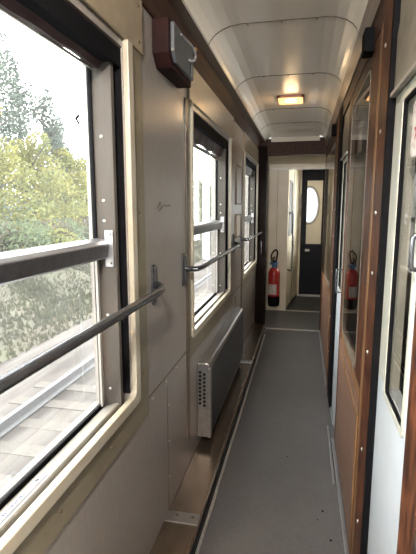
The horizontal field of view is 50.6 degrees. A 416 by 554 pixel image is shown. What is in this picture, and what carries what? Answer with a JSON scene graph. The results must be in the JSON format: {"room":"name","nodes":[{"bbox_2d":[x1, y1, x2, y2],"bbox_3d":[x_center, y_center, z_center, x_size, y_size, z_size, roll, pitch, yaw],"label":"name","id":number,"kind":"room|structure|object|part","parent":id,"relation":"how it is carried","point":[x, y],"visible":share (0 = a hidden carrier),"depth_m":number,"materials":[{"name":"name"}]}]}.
{"room":"train carriage","nodes":[
{"label":"train carriage","id":0,"kind":"room"},
{"bbox_2d":[0,0,258,553],"bbox_3d":[-0.236,-0.045,1.971,0.156,2.570,9.520,2,9,12],"label":"wall","id":1,"kind":"structure","parent":0,"point":[125,512],"depth_m":1.85,"materials":[{"name":"grey laminate"}]},
{"bbox_2d":[0,0,164,553],"bbox_3d":[-0.397,-0.010,0.953,0.178,1.340,1.663,2,9,12],"label":"window","id":2,"kind":"structure","parent":1,"relation":"in","point":[78,461],"depth_m":1.38,"materials":[{"name":"beige paint"}]},
{"bbox_2d":[0,475,46,523],"bbox_3d":[-0.454,0.529,0.970,0.029,0.010,0.310,2,9,12],"label":"warning sticker","id":3,"kind":"object","parent":2,"relation":"attached to","point":[38,479],"visible":1,"depth_m":1.03,"materials":[{"name":"grey"}]},
{"bbox_3d":[-0.458,-0.010,0.918,0.042,0.068,1.093,2,9,12],"label":"rail","id":4,"kind":"part","parent":2,"relation":"part of","materials":[{"name":"metal"}]},
{"bbox_3d":[-0.439,-0.004,0.913,0.005,0.040,1.080,2,9,12],"label":"rail","id":5,"kind":"part","parent":2,"relation":"part of","materials":[{"name":"grey metal"}]},
{"bbox_3d":[-0.448,0.544,1.000,0.055,0.051,1.105,2,9,12],"label":"sill","id":6,"kind":"part","parent":2,"relation":"part of","materials":[{"name":"paint"}]},
{"bbox_2d":[0,0,120,67],"bbox_3d":[-0.430,-0.613,0.838,0.069,0.107,1.175,2,9,12],"label":"roller blind","id":7,"kind":"object","parent":2,"relation":"attached to","point":[58,22],"depth_m":1.12,"materials":[{"name":"fabric"}]},
{"bbox_3d":[-0.351,0.157,0.969,0.084,0.165,1.663,2,9,12],"label":"handrail","id":8,"kind":"part","parent":2,"relation":"part of","materials":[{"name":"grey metal"}]},
{"bbox_3d":[-0.217,0.032,1.756,0.008,0.165,0.048,2,9,12],"label":"wall plate","id":9,"kind":"part","parent":2,"relation":"part of","materials":[{"name":"grey metal"}]},
{"bbox_2d":[152,17,196,88],"bbox_3d":[-0.119,-0.909,1.808,0.114,0.168,0.340,2,9,12],"label":"box","id":10,"kind":"object","parent":1,"relation":"attached to","point":[172,51],"visible":1,"depth_m":1.70,"materials":[{"name":"metal"}]},
{"bbox_3d":[-0.086,-0.938,1.813,0.027,0.074,0.154,4,10,21],"label":"pull lever","id":11,"kind":"part","parent":10,"relation":"part of","materials":[{"name":"metal"}]},
{"bbox_3d":[-0.070,-0.883,1.895,0.012,0.071,0.018,2,9,12],"label":"seal rod","id":12,"kind":"part","parent":10,"relation":"part of","materials":[{"name":"grey metal"}]},
{"bbox_2d":[141,0,264,148],"bbox_3d":[-0.253,-0.974,1.350,0.040,0.100,8.600,2,9,12],"label":"trim","id":13,"kind":"structure","parent":1,"relation":"attached to","point":[155,8],"depth_m":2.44,"materials":[{"name":"brown wood"}]},
{"bbox_2d":[182,99,240,357],"bbox_3d":[0.039,-0.327,2.948,0.178,1.340,1.663,2,9,12],"label":"window","id":14,"kind":"structure","parent":1,"relation":"in","point":[203,320],"depth_m":3.02,"materials":[{"name":"beige metal"}]},
{"bbox_3d":[-0.121,-0.037,2.193,0.008,0.165,0.048,2,9,12],"label":"wall plate","id":15,"kind":"part","parent":14,"relation":"part of","materials":[{"name":"grey metal"}]},
{"bbox_3d":[-0.023,-0.328,2.914,0.042,0.068,1.093,2,9,12],"label":"rail","id":16,"kind":"part","parent":14,"relation":"part of","materials":[{"name":"metal"}]},
{"bbox_3d":[-0.003,-0.321,2.909,0.005,0.040,1.080,2,9,12],"label":"rail","id":17,"kind":"part","parent":14,"relation":"part of","materials":[{"name":"grey metal"}]},
{"bbox_3d":[-0.012,0.227,2.995,0.055,0.051,1.105,2,9,12],"label":"sill","id":18,"kind":"part","parent":14,"relation":"part of","materials":[{"name":"paint"}]},
{"bbox_2d":[193,110,228,156],"bbox_3d":[0.006,-0.903,2.838,0.069,0.162,1.175,2,9,12],"label":"roller blind","id":19,"kind":"object","parent":14,"relation":"attached to","point":[205,136],"depth_m":2.81,"materials":[{"name":"fabric"}]},
{"bbox_3d":[0.085,-0.160,2.965,0.084,0.165,1.663,2,9,12],"label":"handrail","id":20,"kind":"part","parent":14,"relation":"part of","materials":[{"name":"silver metal"}]},
{"bbox_2d":[197,308,243,437],"bbox_3d":[0.131,0.619,3.304,0.082,0.460,1.475,2,9,12],"label":"wall heater","id":21,"kind":"object","parent":1,"relation":"attached to","point":[217,368],"visible":1,"depth_m":2.85,"materials":[{"name":"metal"}]},
{"bbox_2d":[212,312,243,428],"bbox_3d":[0.169,0.625,3.310,0.005,0.405,1.410,2,9,12],"label":"grille","id":22,"kind":"object","parent":21,"relation":"attached to","point":[225,364],"depth_m":3.10,"materials":[{"name":"metal"}]},
{"bbox_2d":[235,214,240,237],"bbox_3d":[0.271,-0.463,3.959,0.013,0.210,0.300,2,9,12],"label":"plate","id":23,"kind":"object","parent":1,"relation":"attached to","point":[237,216],"visible":0.96,"depth_m":3.92,"materials":[{"name":"beige plastic"}]},
{"bbox_2d":[235,164,241,204],"bbox_3d":[0.276,-0.816,3.922,0.013,0.340,0.340,2,9,12],"label":"plate","id":24,"kind":"object","parent":1,"relation":"attached to","point":[238,171],"visible":1,"depth_m":3.88,"materials":[{"name":"grey metal"}]},
{"bbox_2d":[240,151,262,288],"bbox_3d":[0.474,-0.645,4.944,0.178,1.340,1.663,2,9,12],"label":"window","id":25,"kind":"structure","parent":1,"relation":"in","point":[249,268],"depth_m":5.36,"materials":[{"name":"beige metal"}]},
{"bbox_3d":[0.387,-0.376,4.960,0.004,0.555,1.087,2,9,12],"label":"pane","id":26,"kind":"part","parent":25,"relation":"part of","materials":[{"name":"clear glass"}]},
{"bbox_3d":[0.383,-0.940,4.871,0.004,0.585,1.087,2,9,12],"label":"pane","id":27,"kind":"part","parent":25,"relation":"part of","materials":[{"name":"clear glass"}]},
{"bbox_3d":[0.423,-0.091,4.991,0.055,0.051,1.105,2,9,12],"label":"sill","id":28,"kind":"part","parent":25,"relation":"part of","materials":[{"name":"paint"}]},
{"bbox_3d":[0.484,-0.643,4.948,0.006,1.335,1.418,2,9,12],"label":"frame","id":29,"kind":"part","parent":25,"relation":"part of","materials":[{"name":"beige paint"}]},
{"bbox_3d":[0.520,-0.478,4.960,0.084,0.165,1.663,2,9,12],"label":"handrail","id":30,"kind":"part","parent":25,"relation":"part of","materials":[{"name":"silver metal"}]},
{"bbox_2d":[246,158,256,176],"bbox_3d":[0.441,-1.217,4.834,0.069,0.169,1.175,2,9,12],"label":"roller blind","id":31,"kind":"object","parent":25,"relation":"attached to","point":[250,166],"depth_m":4.99,"materials":[{"name":"fabric"}]},
{"bbox_2d":[255,137,326,329],"bbox_3d":[1.072,-0.520,5.557,0.910,2.380,0.259,2,9,12],"label":"door frame","id":32,"kind":"structure","parent":1,"relation":"in","point":[267,148],"depth_m":5.49,"materials":[{"name":"brown wood"}]},
{"bbox_3d":[0.690,-0.493,5.675,0.115,2.290,0.200,2,9,12],"label":"post","id":33,"kind":"part","parent":32,"relation":"part of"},
{"bbox_3d":[1.478,-0.463,5.487,0.085,2.290,0.240,2,9,12],"label":"post","id":34,"kind":"part","parent":32,"relation":"part of","materials":[{"name":"beige wood"}]},
{"bbox_2d":[199,296,345,553],"bbox_3d":[1.241,1.197,2.561,2.880,0.071,10.900,2,9,12],"label":"floor","id":35,"kind":"structure","parent":0,"point":[277,494],"depth_m":2.75,"materials":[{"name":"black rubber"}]},
{"bbox_2d":[150,324,264,553],"bbox_3d":[-0.236,1.263,1.476,0.168,0.142,8.162,2,9,12],"label":"duct cover","id":36,"kind":"object","parent":35,"relation":"on","point":[183,529],"visible":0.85,"depth_m":2.40,"materials":[{"name":"beige metal"}]},
{"bbox_3d":[-0.375,1.316,0.845,0.161,0.025,2.466,2,9,12],"label":"plate","id":37,"kind":"part","parent":36,"relation":"part of","materials":[{"name":"beige metal"}]},
{"bbox_3d":[0.110,0.963,3.066,0.161,0.025,2.126,2,9,12],"label":"plate","id":38,"kind":"part","parent":36,"relation":"part of","materials":[{"name":"beige metal"}]},
{"bbox_3d":[-0.167,1.275,1.456,0.008,0.008,8.150,2,9,12],"label":"trim","id":39,"kind":"part","parent":36,"relation":"part of","materials":[{"name":"grey metal"}]},
{"bbox_3d":[-0.163,1.330,1.464,0.016,0.013,8.150,2,9,12],"label":"trim","id":40,"kind":"part","parent":36,"relation":"part of","materials":[{"name":"grey metal"}]},
{"bbox_3d":[0.476,0.696,4.746,0.161,0.025,1.346,2,9,12],"label":"plate","id":41,"kind":"part","parent":36,"relation":"part of","materials":[{"name":"beige metal"}]},
{"bbox_2d":[265,327,318,331],"bbox_3d":[1.087,0.671,5.626,0.770,0.007,0.035,2,9,12],"label":"trim","id":42,"kind":"structure","parent":35,"relation":"attached to","point":[265,327],"depth_m":5.61,"materials":[{"name":"grey metal"}]},
{"bbox_2d":[182,0,367,141],"bbox_3d":[0.164,-1.058,1.256,0.717,0.116,8.620,2,9,12],"label":"ceiling","id":43,"kind":"structure","parent":0,"point":[267,49],"depth_m":2.49,"materials":[{"name":"white plastic"}]},
{"bbox_2d":[277,94,303,104],"bbox_3d":[0.683,-1.461,3.638,0.220,0.030,0.240,2,9,12],"label":"recessed light","id":44,"kind":"object","parent":43,"relation":"in","point":[299,98],"visible":1,"depth_m":3.57,"materials":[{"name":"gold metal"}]},
{"bbox_2d":[278,97,302,104],"bbox_3d":[0.683,-1.457,3.638,0.200,0.010,0.216,2,9,12],"label":"diffuser","id":45,"kind":"object","parent":44,"relation":"attached to","point":[281,100],"depth_m":3.61,"materials":[{"name":"yellow"}]},
{"bbox_2d":[265,155,325,310],"bbox_3d":[1.218,-0.701,6.476,1.080,2.450,0.048,2,9,12],"label":"wall","id":46,"kind":"structure","parent":0,"point":[279,167],"depth_m":6.45,"materials":[{"name":"beige paint"}]},
{"bbox_2d":[267,249,279,306],"bbox_3d":[0.975,0.002,6.482,0.175,0.840,0.274,2,9,12],"label":"fire extinguisher","id":47,"kind":"object","parent":46,"relation":"attached to","point":[274,273],"visible":1,"depth_m":6.39,"materials":[{"name":"red paint"}]},
{"bbox_2d":[285,294,296,309],"bbox_3d":[1.380,0.397,7.240,0.008,0.040,1.210,3,10,19],"label":"trim","id":48,"kind":"structure","parent":46,"relation":"attached to","point":[295,296],"depth_m":7.15,"materials":[{"name":"grey metal"}]},
{"bbox_2d":[285,170,300,307],"bbox_3d":[1.395,-0.654,7.068,0.098,2.170,1.210,3,10,19],"label":"door","id":49,"kind":"structure","parent":46,"relation":"in","point":[294,175],"depth_m":6.95,"materials":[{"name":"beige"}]},
{"bbox_3d":[1.239,-1.040,6.665,0.006,0.810,0.300,3,10,19],"label":"pane","id":50,"kind":"part","parent":49,"relation":"part of","materials":[{"name":"clear glass"}]},
{"bbox_3d":[1.257,-1.039,6.659,0.012,0.830,0.320,3,10,19],"label":"pane frame","id":51,"kind":"part","parent":49,"relation":"part of","materials":[{"name":"grey metal"}]},
{"bbox_2d":[285,310,319,311],"bbox_3d":[1.286,0.508,6.652,0.900,0.007,0.030,2,9,12],"label":"trim","id":52,"kind":"structure","parent":46,"relation":"attached to","point":[285,310],"depth_m":6.61,"materials":[{"name":"grey metal"}]},
{"bbox_2d":[297,169,302,295],"bbox_3d":[1.493,-0.810,7.656,1.120,2.295,0.060,2,9,12],"label":"wall","id":53,"kind":"structure","parent":0,"point":[302,169],"depth_m":7.70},
{"bbox_2d":[298,169,324,296],"bbox_3d":[1.784,-0.797,7.571,0.465,2.295,0.085,2,9,12],"label":"door","id":54,"kind":"structure","parent":53,"relation":"in","point":[312,185],"depth_m":7.56,"materials":[{"name":"black paint"}]},
{"bbox_3d":[1.731,-1.225,7.509,0.349,0.658,0.036,2,9,12],"label":"oval frame","id":55,"kind":"part","parent":54,"relation":"part of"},
{"bbox_3d":[1.746,-1.101,7.527,0.390,1.070,0.016,2,9,12],"label":"panel","id":56,"kind":"part","parent":54,"relation":"part of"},
{"bbox_3d":[1.736,-1.228,7.531,0.309,0.618,0.006,2,9,12],"label":"oval pane","id":57,"kind":"part","parent":54,"relation":"part of","materials":[{"name":"clear glass"}]},
{"bbox_2d":[327,0,384,152],"bbox_3d":[0.577,-0.873,1.185,0.083,0.092,8.600,2,9,12],"label":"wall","id":58,"kind":"structure","parent":0,"point":[379,20],"depth_m":2.22,"materials":[{"name":"brown wood"}]},
{"bbox_2d":[319,130,337,386],"bbox_3d":[1.234,-0.253,4.517,0.053,2.180,1.760,2,9,12],"label":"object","id":59,"kind":"structure","parent":58,"relation":"in","point":[330,180],"depth_m":4.42,"materials":[{"name":"brown wood"}]},
{"bbox_3d":[1.242,0.426,4.639,0.033,0.700,1.550,2,9,12],"label":"panel","id":60,"kind":"part","parent":59,"relation":"part of","materials":[{"name":"brown laminate"}]},
{"bbox_3d":[1.244,0.052,4.574,0.036,0.060,1.540,2,9,12],"label":"rail","id":61,"kind":"part","parent":59,"relation":"part of","materials":[{"name":"brown wood"}]},
{"bbox_3d":[1.243,-0.629,4.528,0.004,1.300,1.321,2,9,11],"label":"pane","id":62,"kind":"part","parent":59,"relation":"part of","materials":[{"name":"clear glass"}]},
{"bbox_3d":[1.257,-1.305,4.417,0.036,0.070,1.320,2,9,12],"label":"rail","id":63,"kind":"part","parent":59,"relation":"part of","materials":[{"name":"brown wood"}]},
{"bbox_2d":[326,107,344,407],"bbox_3d":[1.069,-0.154,3.611,0.128,2.270,0.756,1,9,9],"label":"trim","id":64,"kind":"structure","parent":58,"relation":"attached to","point":[339,164],"depth_m":3.37,"materials":[{"name":"black rubber"}]},
{"bbox_2d":[332,100,363,428],"bbox_3d":[0.923,-0.021,3.027,0.116,2.190,0.480,2,9,12],"label":"door","id":65,"kind":"structure","parent":58,"relation":"in","point":[344,158],"depth_m":3.04,"materials":[{"name":"white paint"}]},
{"bbox_3d":[0.932,0.565,3.118,0.038,1.005,0.480,2,9,12],"label":"panel","id":66,"kind":"part","parent":65,"relation":"part of","materials":[{"name":"white paint"}]},
{"bbox_3d":[0.851,0.026,2.859,0.048,0.167,0.011,2,9,12],"label":"handle","id":67,"kind":"part","parent":65,"relation":"part of","materials":[{"name":"silver metal"}]},
{"bbox_3d":[0.918,-0.346,2.969,0.004,0.850,0.235,2,9,12],"label":"pane","id":68,"kind":"part","parent":65,"relation":"part of","materials":[{"name":"clear glass"}]},
{"bbox_3d":[0.904,-0.799,2.915,0.015,0.013,0.455,2,9,12],"label":"card rail","id":69,"kind":"part","parent":65,"relation":"part of","materials":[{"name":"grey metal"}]},
{"bbox_3d":[0.945,-0.948,2.875,0.072,0.310,0.480,2,9,12],"label":"header panel","id":70,"kind":"part","parent":65,"relation":"part of","materials":[{"name":"glass"}]},
{"bbox_2d":[325,0,382,145],"bbox_3d":[0.530,-0.972,1.180,0.042,0.110,8.600,2,9,12],"label":"trim","id":71,"kind":"structure","parent":58,"relation":"attached to","point":[373,6],"depth_m":2.27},
{"bbox_2d":[331,22,383,553],"bbox_3d":[0.733,0.113,2.220,0.053,2.180,1.160,2,9,12],"label":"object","id":72,"kind":"structure","parent":58,"relation":"in","point":[345,442],"depth_m":2.10,"materials":[{"name":"brown wood"}]},
{"bbox_3d":[0.741,0.792,2.341,0.033,0.700,0.950,2,9,12],"label":"panel","id":73,"kind":"part","parent":72,"relation":"part of","materials":[{"name":"brown laminate"}]},
{"bbox_3d":[0.743,0.417,2.276,0.036,0.060,0.940,2,9,12],"label":"rail","id":74,"kind":"part","parent":72,"relation":"part of","materials":[{"name":"brown wood"}]},
{"bbox_3d":[0.750,-0.263,2.229,0.004,1.300,0.720,2,9,11],"label":"pane","id":75,"kind":"part","parent":72,"relation":"part of","materials":[{"name":"clear glass"}]},
{"bbox_3d":[0.756,-0.940,2.120,0.036,0.070,0.720,2,9,12],"label":"rail","id":76,"kind":"part","parent":72,"relation":"part of","materials":[{"name":"brown wood"}]},
{"bbox_2d":[353,0,415,553],"bbox_3d":[0.648,0.149,1.704,0.120,2.270,0.550,1,9,8],"label":"trim","id":77,"kind":"structure","parent":58,"relation":"attached to","point":[392,10],"depth_m":1.47,"materials":[{"name":"brown wood"}]},
{"bbox_3d":[0.604,0.172,1.559,0.057,2.270,0.188,2,9,12],"label":"post","id":78,"kind":"part","parent":77,"relation":"part of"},
{"bbox_2d":[367,0,415,553],"bbox_3d":[0.538,0.268,1.214,0.095,2.190,0.488,2,9,12],"label":"door","id":79,"kind":"structure","parent":58,"relation":"in","point":[391,410],"depth_m":1.26,"materials":[{"name":"white paint"}]},
{"bbox_3d":[0.537,0.853,1.307,0.038,1.005,0.488,2,9,12],"label":"panel","id":80,"kind":"part","parent":79,"relation":"part of","materials":[{"name":"white paint"}]},
{"bbox_3d":[0.508,-0.511,1.104,0.015,0.013,0.463,2,9,12],"label":"card rail","id":81,"kind":"part","parent":79,"relation":"part of","materials":[{"name":"grey metal"}]},
{"bbox_3d":[0.549,-0.660,1.064,0.072,0.310,0.488,2,9,12],"label":"header panel","id":82,"kind":"part","parent":79,"relation":"part of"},
{"bbox_3d":[0.535,-0.625,1.065,0.038,0.300,0.243,2,9,12],"label":"rail","id":83,"kind":"part","parent":79,"relation":"part of","materials":[{"name":"beige metal"}]},
{"bbox_3d":[0.466,-0.055,0.988,0.028,0.090,0.011,2,9,12],"label":"handle","id":84,"kind":"part","parent":79,"relation":"part of","materials":[{"name":"silver metal"}]},
{"bbox_2d":[410,101,415,156],"bbox_3d":[0.506,-0.363,1.052,0.003,0.137,0.155,2,9,12],"label":"sticker","id":85,"kind":"object","parent":79,"relation":"attached to","point":[413,137],"visible":1,"depth_m":1.10,"materials":[{"name":"paper"}]},
{"bbox_2d":[397,303,415,553],"bbox_3d":[0.321,0.413,0.332,0.053,2.180,1.410,2,9,12],"label":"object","id":86,"kind":"structure","parent":58,"relation":"in","point":[406,543],"depth_m":0.97,"materials":[{"name":"brown wood"}]},
{"bbox_2d":[351,91,369,349],"bbox_3d":[1.510,0.101,1.116,1.825,2.550,8.600,2,9,12],"label":"wall","id":87,"kind":"structure","parent":0,"point":[362,156],"depth_m":3.46,"materials":[{"name":"brown wood"}]},
{"bbox_2d":[327,425,334,485],"bbox_3d":[0.783,1.117,2.809,0.012,0.012,0.690,2,9,12],"label":"trim","id":88,"kind":"structure","parent":87,"relation":"attached to","point":[330,450],"depth_m":2.74,"materials":[{"name":"metal"}]},
{"bbox_2d":[330,407,333,424],"bbox_3d":[0.963,1.022,3.402,0.035,0.012,0.500,2,9,12],"label":"trim","id":89,"kind":"structure","parent":87,"relation":"attached to","point":[330,407],"depth_m":3.27,"materials":[{"name":"metal"}]},
{"label":"outside","id":90,"kind":"structure","parent":0,"visible":0},
{"bbox_2d":[0,255,210,475],"bbox_3d":[10.159,-7.189,64.382,4.200,0.168,190.800,2,9,12],"label":"ballast","id":91,"kind":"structure","parent":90,"point":[10,464],"depth_m":7.22,"materials":[{"name":"grey gravel"}]},
{"bbox_2d":[0,272,210,437],"bbox_3d":[6.837,-4.992,49.505,0.140,0.165,140.000,2,9,12],"label":"track rail","id":92,"kind":"object","parent":91,"relation":"on","point":[7,423],"visible":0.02,"depth_m":6.73,"materials":[{"name":"metal"}]},
{"bbox_2d":[202,147,209,259],"bbox_3d":[1.005,-4.916,24.376,2.717,7.950,0.440,2,9,12],"label":"catenary mast","id":93,"kind":"object","parent":91,"relation":"on","point":[205,191],"visible":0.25,"depth_m":24.62,"materials":[{"name":"paint"}]},
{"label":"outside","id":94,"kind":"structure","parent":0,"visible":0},
{"bbox_2d":[0,209,210,361],"bbox_3d":[-18.386,-9.395,70.259,54.200,2.620,190.800,2,9,12],"label":"bank","id":95,"kind":"object","parent":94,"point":[31,323],"visible":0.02,"depth_m":11.94,"materials":[{"name":"green plant"}]},
{"bbox_2d":[0,24,31,219],"bbox_3d":[-10.380,-7.627,21.618,4.905,10.978,3.346,8,12,43],"label":"tree","id":96,"kind":"object","parent":95,"relation":"on","point":[3,95],"visible":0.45,"depth_m":21.46,"materials":[{"name":"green plant"}]},
{"bbox_2d":[0,219,33,251],"bbox_3d":[-7.179,-0.911,13.460,2.874,1.783,4.016,2,9,12],"label":"bush","id":97,"kind":"object","parent":95,"relation":"on","point":[6,222],"visible":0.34,"depth_m":13.90,"materials":[{"name":"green plant"}]},
{"bbox_2d":[0,75,33,222],"bbox_3d":[-9.518,-5.591,15.940,5.821,9.007,4.352,5,10,30],"label":"tree","id":98,"kind":"object","parent":95,"relation":"on","point":[9,207],"visible":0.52,"depth_m":16.52,"materials":[{"name":"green plant"}]},
{"bbox_3d":[-9.518,-5.722,15.919,5.821,8.741,4.352,5,10,30],"label":"crown","id":99,"kind":"part","parent":98,"relation":"part of","materials":[{"name":"green plant"}]},
{"bbox_2d":[0,45,52,220],"bbox_3d":[-9.932,-7.227,23.392,3.433,9.630,3.919,-5,10,-30],"label":"tree","id":100,"kind":"object","parent":95,"relation":"on","point":[17,74],"visible":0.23,"depth_m":22.82,"materials":[{"name":"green plant"}]},
{"bbox_2d":[0,217,57,252],"bbox_3d":[-6.549,-1.197,14.829,3.043,1.833,3.476,2,9,12],"label":"bush","id":101,"kind":"object","parent":95,"relation":"on","point":[20,236],"visible":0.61,"depth_m":14.18,"materials":[{"name":"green plant"}]},
{"bbox_2d":[0,107,60,227],"bbox_3d":[-8.350,-4.107,16.794,5.411,5.945,4.232,2,9,12],"label":"tree","id":102,"kind":"object","parent":95,"relation":"on","point":[13,160],"visible":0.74,"depth_m":17.20,"materials":[{"name":"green plant"}]},
{"bbox_2d":[0,221,81,250],"bbox_3d":[-6.133,-1.164,15.499,2.707,1.661,4.176,2,9,12],"label":"bush","id":103,"kind":"object","parent":95,"relation":"on","point":[66,239],"visible":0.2,"depth_m":15.68,"materials":[{"name":"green plant"}]},
{"bbox_2d":[0,130,88,230],"bbox_3d":[-7.659,-4.098,19.937,5.091,4.941,5.328,2,9,12],"label":"tree","id":104,"kind":"object","parent":95,"relation":"on","point":[38,184],"visible":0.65,"depth_m":19.63,"materials":[{"name":"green plant"}]},
{"bbox_2d":[17,219,80,243],"bbox_3d":[-6.433,-1.447,17.053,3.079,1.725,2.929,2,9,12],"label":"bush","id":105,"kind":"object","parent":95,"relation":"on","point":[48,220],"visible":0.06,"depth_m":16.51,"materials":[{"name":"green plant"}]},
{"bbox_2d":[31,86,78,216],"bbox_3d":[-8.642,-6.417,24.208,2.992,7.910,3.212,2,9,12],"label":"tree","id":106,"kind":"object","parent":95,"relation":"on","point":[52,131],"visible":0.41,"depth_m":23.88,"materials":[{"name":"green plant"}]},
{"bbox_2d":[47,116,73,190],"bbox_3d":[-9.622,-6.399,27.343,2.853,6.757,3.062,2,9,12],"label":"tree","id":107,"kind":"object","parent":95,"relation":"on","point":[69,149],"visible":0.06,"depth_m":26.89,"materials":[{"name":"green plant"}]},
{"bbox_2d":[38,217,88,240],"bbox_3d":[-6.289,-1.636,18.192,2.663,1.765,3.546,-1,9,-4],"label":"bush","id":108,"kind":"object","parent":95,"relation":"on","point":[76,229],"visible":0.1,"depth_m":17.73,"materials":[{"name":"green plant"}]},
{"bbox_2d":[42,147,87,220],"bbox_3d":[-7.708,-4.844,24.712,3.899,4.782,5.411,-7,12,-39],"label":"tree","id":109,"kind":"object","parent":95,"relation":"on","point":[79,176],"visible":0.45,"depth_m":24.09,"materials":[{"name":"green plant"}]},
{"bbox_2d":[44,215,88,239],"bbox_3d":[-5.716,-2.057,20.538,3.217,1.898,4.389,2,9,12],"label":"bush","id":110,"kind":"object","parent":95,"relation":"on","point":[85,220],"visible":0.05,"depth_m":19.69,"materials":[{"name":"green plant"}]},
{"bbox_2d":[73,156,87,219],"bbox_3d":[-8.120,-5.457,28.447,5.525,4.687,5.155,1,9,4],"label":"tree","id":111,"kind":"object","parent":95,"relation":"on","point":[84,157],"visible":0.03,"depth_m":27.95,"materials":[{"name":"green plant"}]},
{"bbox_2d":[0,231,210,362],"bbox_3d":[-2.592,-1.368,24.171,3.973,1.414,34.178,2,9,12],"label":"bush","id":112,"kind":"object","parent":95,"relation":"on","point":[47,313],"visible":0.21,"depth_m":12.30,"materials":[{"name":"green plant"}]},
{"bbox_2d":[194,213,201,222],"bbox_3d":[-2.044,-4.218,32.854,2.988,2.348,3.483,8,12,40],"label":"bush","id":113,"kind":"object","parent":95,"relation":"on","point":[195,219],"visible":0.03,"depth_m":32.77,"materials":[{"name":"grey plant"}]},
{"bbox_2d":[194,179,210,217],"bbox_3d":[-1.013,-8.922,49.400,7.990,5.213,7.549,2,9,12],"label":"tree","id":114,"kind":"object","parent":95,"relation":"on","point":[198,185],"visible":0.32,"depth_m":48.12,"materials":[{"name":"grey plant"}]},
{"bbox_2d":[196,203,210,222],"bbox_3d":[0.236,-6.027,43.437,2.812,2.616,3.720,2,9,12],"label":"bush","id":115,"kind":"object","parent":95,"relation":"on","point":[200,210],"visible":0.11,"depth_m":42.78,"materials":[{"name":"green plant"}]}
]}

